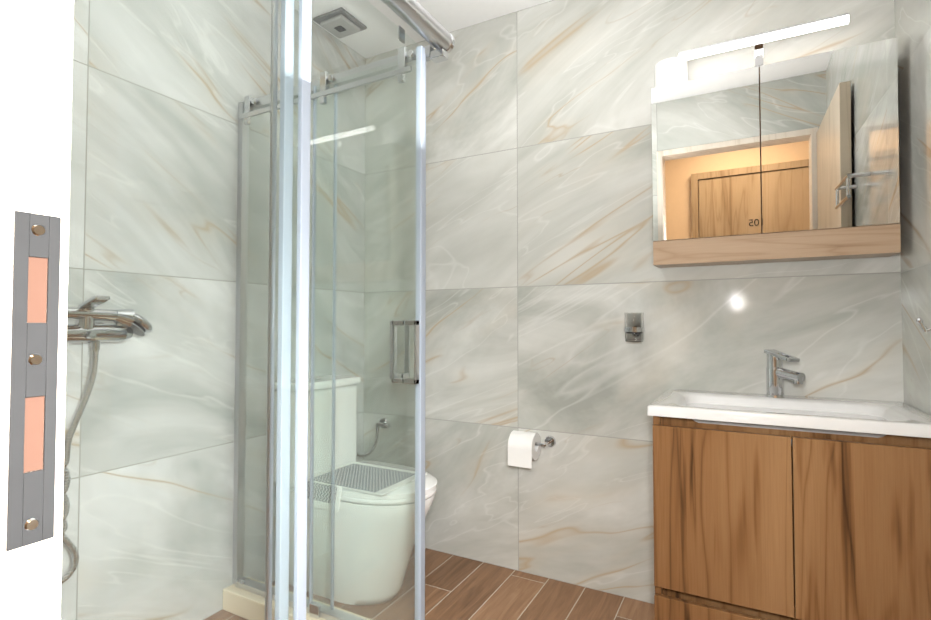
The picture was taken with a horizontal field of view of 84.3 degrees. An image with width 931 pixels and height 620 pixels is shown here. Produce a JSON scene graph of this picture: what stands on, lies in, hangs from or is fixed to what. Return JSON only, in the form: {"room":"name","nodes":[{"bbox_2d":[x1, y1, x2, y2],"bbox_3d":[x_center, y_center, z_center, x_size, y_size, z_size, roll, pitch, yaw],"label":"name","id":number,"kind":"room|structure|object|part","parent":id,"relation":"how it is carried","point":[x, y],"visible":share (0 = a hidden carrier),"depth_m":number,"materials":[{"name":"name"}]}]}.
{"room":"bathroom","nodes":[
{"label":"bathroom","id":0,"kind":"room"},
{"bbox_2d":[0,0,73,619],"bbox_3d":[0.015,-0.032,0.138,1.010,2.150,0.150,-1,-2,28],"label":"door frame","id":1,"kind":"structure","parent":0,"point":[36,53],"depth_m":0.38,"materials":[{"name":"white paint"}]},
{"bbox_2d":[6,211,60,550],"bbox_3d":[-0.314,0.049,0.376,0.003,0.240,0.028,-1,-2,28],"label":"plate","id":2,"kind":"object","parent":1,"relation":"attached to","point":[33,414],"visible":1,"depth_m":0.38,"materials":[{"name":"metal"}]},
{"bbox_2d":[61,0,365,619],"bbox_3d":[-1.023,-0.112,1.763,0.100,2.400,1.965,-1,-2,28],"label":"wall","id":3,"kind":"structure","parent":0,"point":[198,123],"depth_m":1.74,"materials":[{"name":"tile"}]},
{"bbox_2d":[61,295,152,583],"bbox_3d":[-1.055,0.347,1.405,0.169,0.770,0.367,-1,-2,28],"label":"shower mixer","id":4,"kind":"object","parent":3,"relation":"attached to","point":[118,315],"depth_m":1.42,"materials":[{"name":"silver metal"}]},
{"bbox_3d":[-1.016,-0.021,1.407,0.092,0.036,0.038,-1,-2,28],"label":"lever","id":5,"kind":"part","parent":4,"relation":"part of","materials":[{"name":"silver metal"}]},
{"bbox_2d":[294,0,551,57],"bbox_3d":[-0.025,-1.365,1.314,2.315,0.080,2.065,-1,-2,28],"label":"ceiling","id":6,"kind":"structure","parent":0,"point":[449,16],"depth_m":2.26,"materials":[{"name":"paint"}]},
{"bbox_2d":[313,7,366,38],"bbox_3d":[-0.564,-1.280,2.318,0.170,0.031,0.170,-1,-2,28],"label":"ceiling vent","id":7,"kind":"object","parent":6,"relation":"in","point":[331,26],"depth_m":2.29,"materials":[{"name":"plastic"}]},
{"bbox_2d":[204,548,654,619],"bbox_3d":[-0.452,1.061,-0.276,3.415,0.060,5.545,-1,-2,28],"label":"floor","id":8,"kind":"structure","parent":0,"point":[459,588],"depth_m":1.95,"materials":[{"name":"brown wood"}]},
{"bbox_2d":[61,0,454,619],"bbox_3d":[-0.705,0.109,1.266,0.924,1.932,1.164,-1,-2,28],"label":"shower enclosure","id":9,"kind":"object","parent":8,"relation":"on","point":[248,598],"visible":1,"depth_m":1.19,"materials":[{"name":"clear glass"}]},
{"bbox_2d":[273,375,436,604],"bbox_3d":[-0.416,0.689,2.051,0.664,0.817,0.374,-1,-2,28],"label":"toilet","id":10,"kind":"object","parent":8,"relation":"on","point":[430,485],"visible":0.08,"depth_m":1.91,"materials":[{"name":"ceramic"}]},
{"bbox_3d":[-0.628,0.514,2.171,0.174,0.377,0.330,-1,-2,28],"label":"tank","id":11,"kind":"part","parent":10,"relation":"part of","materials":[{"name":"ceramic"}]},
{"bbox_3d":[-0.625,0.308,2.176,0.188,0.032,0.346,-1,-2,28],"label":"lid","id":12,"kind":"part","parent":10,"relation":"part of","materials":[{"name":"ceramic"}]},
{"bbox_2d":[307,461,426,511],"bbox_3d":[-0.390,0.682,1.974,0.375,0.088,0.311,-1,-2,28],"label":"towel","id":13,"kind":"object","parent":10,"relation":"on","point":[352,485],"visible":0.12,"depth_m":1.92,"materials":[{"name":"grey fabric"}]},
{"bbox_3d":[-0.331,0.672,2.005,0.469,0.047,0.374,-1,-2,28],"label":"seat","id":14,"kind":"part","parent":10,"relation":"part of","materials":[{"name":"plastic"}]},
{"bbox_2d":[647,389,930,619],"bbox_3d":[0.939,0.681,1.534,0.680,0.802,0.456,-1,-2,28],"label":"bathroom vanity","id":15,"kind":"object","parent":8,"relation":"on","point":[789,507],"visible":1,"depth_m":1.36,"materials":[{"name":"brown wood"}]},
{"bbox_3d":[0.845,0.945,1.342,0.664,0.240,0.018,-1,-2,28],"label":"drawer","id":16,"kind":"part","parent":15,"relation":"part of","materials":[{"name":"brown wood"}]},
{"bbox_2d":[764,349,805,397],"bbox_3d":[1.024,0.206,1.656,0.109,0.154,0.116,-1,-2,28],"label":"tap","id":17,"kind":"object","parent":15,"relation":"on","point":[777,373],"visible":1,"depth_m":1.67,"materials":[{"name":"silver metal"}]},
{"bbox_3d":[1.023,0.147,1.666,0.098,0.036,0.102,-1,-2,28],"label":"lever","id":18,"kind":"part","parent":17,"relation":"part of","materials":[{"name":"silver metal"}]},
{"bbox_2d":[647,389,930,445],"bbox_3d":[0.939,0.329,1.544,0.680,0.098,0.456,-1,-2,28],"label":"basin","id":19,"kind":"object","parent":15,"relation":"in","point":[681,417],"depth_m":1.43,"materials":[{"name":"ceramic"}]},
{"bbox_2d":[364,0,903,603],"bbox_3d":[0.443,-0.101,2.143,2.315,2.400,0.100,-1,-2,28],"label":"wall","id":20,"kind":"structure","parent":0,"point":[544,274],"depth_m":2.09,"materials":[{"name":"tile"}]},
{"bbox_2d":[357,418,389,456],"bbox_3d":[-0.448,0.609,2.407,0.093,0.167,0.246,-1,-2,28],"label":"angle valve","id":21,"kind":"object","parent":20,"relation":"attached to","point":[384,421],"depth_m":2.48,"materials":[{"name":"silver metal"}]},
{"bbox_2d":[508,430,555,468],"bbox_3d":[0.263,0.560,2.092,0.174,0.129,0.126,-1,-2,28],"label":"paper holder","id":22,"kind":"object","parent":20,"relation":"attached to","point":[524,448],"visible":1,"depth_m":2.06,"materials":[{"name":"white paper"}]},
{"bbox_3d":[0.274,0.541,2.113,0.174,0.048,0.080,-1,-2,28],"label":"arm","id":23,"kind":"part","parent":22,"relation":"part of"},
{"bbox_2d":[624,312,644,341],"bbox_3d":[0.633,0.064,1.927,0.075,0.108,0.088,-1,-2,28],"label":"holder","id":24,"kind":"object","parent":20,"relation":"attached to","point":[634,329],"visible":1,"depth_m":1.89,"materials":[{"name":"silver metal"}]},
{"bbox_2d":[651,37,900,267],"bbox_3d":[0.986,-0.471,1.706,0.675,0.624,0.164,-1,-2,28],"label":"upper cabinet","id":25,"kind":"object","parent":20,"relation":"attached to","point":[794,160],"visible":1,"depth_m":1.62,"materials":[{"name":"brown wood"}]},
{"bbox_2d":[655,57,687,87],"bbox_3d":[0.736,-0.829,1.842,0.110,0.103,0.113,-1,-2,28],"label":"spare roll","id":26,"kind":"object","parent":25,"relation":"on","point":[672,70],"visible":0.56,"depth_m":1.79,"materials":[{"name":"paper"}]},
{"bbox_2d":[678,13,848,67],"bbox_3d":[0.944,-0.824,1.663,0.463,0.086,0.118,-1,-2,28],"label":"light","id":27,"kind":"object","parent":25,"relation":"attached to","point":[757,41],"visible":0.81,"depth_m":1.61,"materials":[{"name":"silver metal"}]},
{"bbox_2d":[894,0,930,415],"bbox_3d":[0.925,-0.141,0.708,0.100,2.400,1.965,-1,-2,28],"label":"wall","id":28,"kind":"structure","parent":0,"point":[913,26],"depth_m":1.45,"materials":[{"name":"tile"}]},
{"bbox_2d":[916,318,930,333],"bbox_3d":[1.141,0.041,1.265,0.052,0.044,0.036,-1,-2,28],"label":"robe hook","id":29,"kind":"object","parent":28,"relation":"attached to","point":[922,325],"visible":1,"depth_m":1.27,"materials":[{"name":"silver metal"}]}
]}

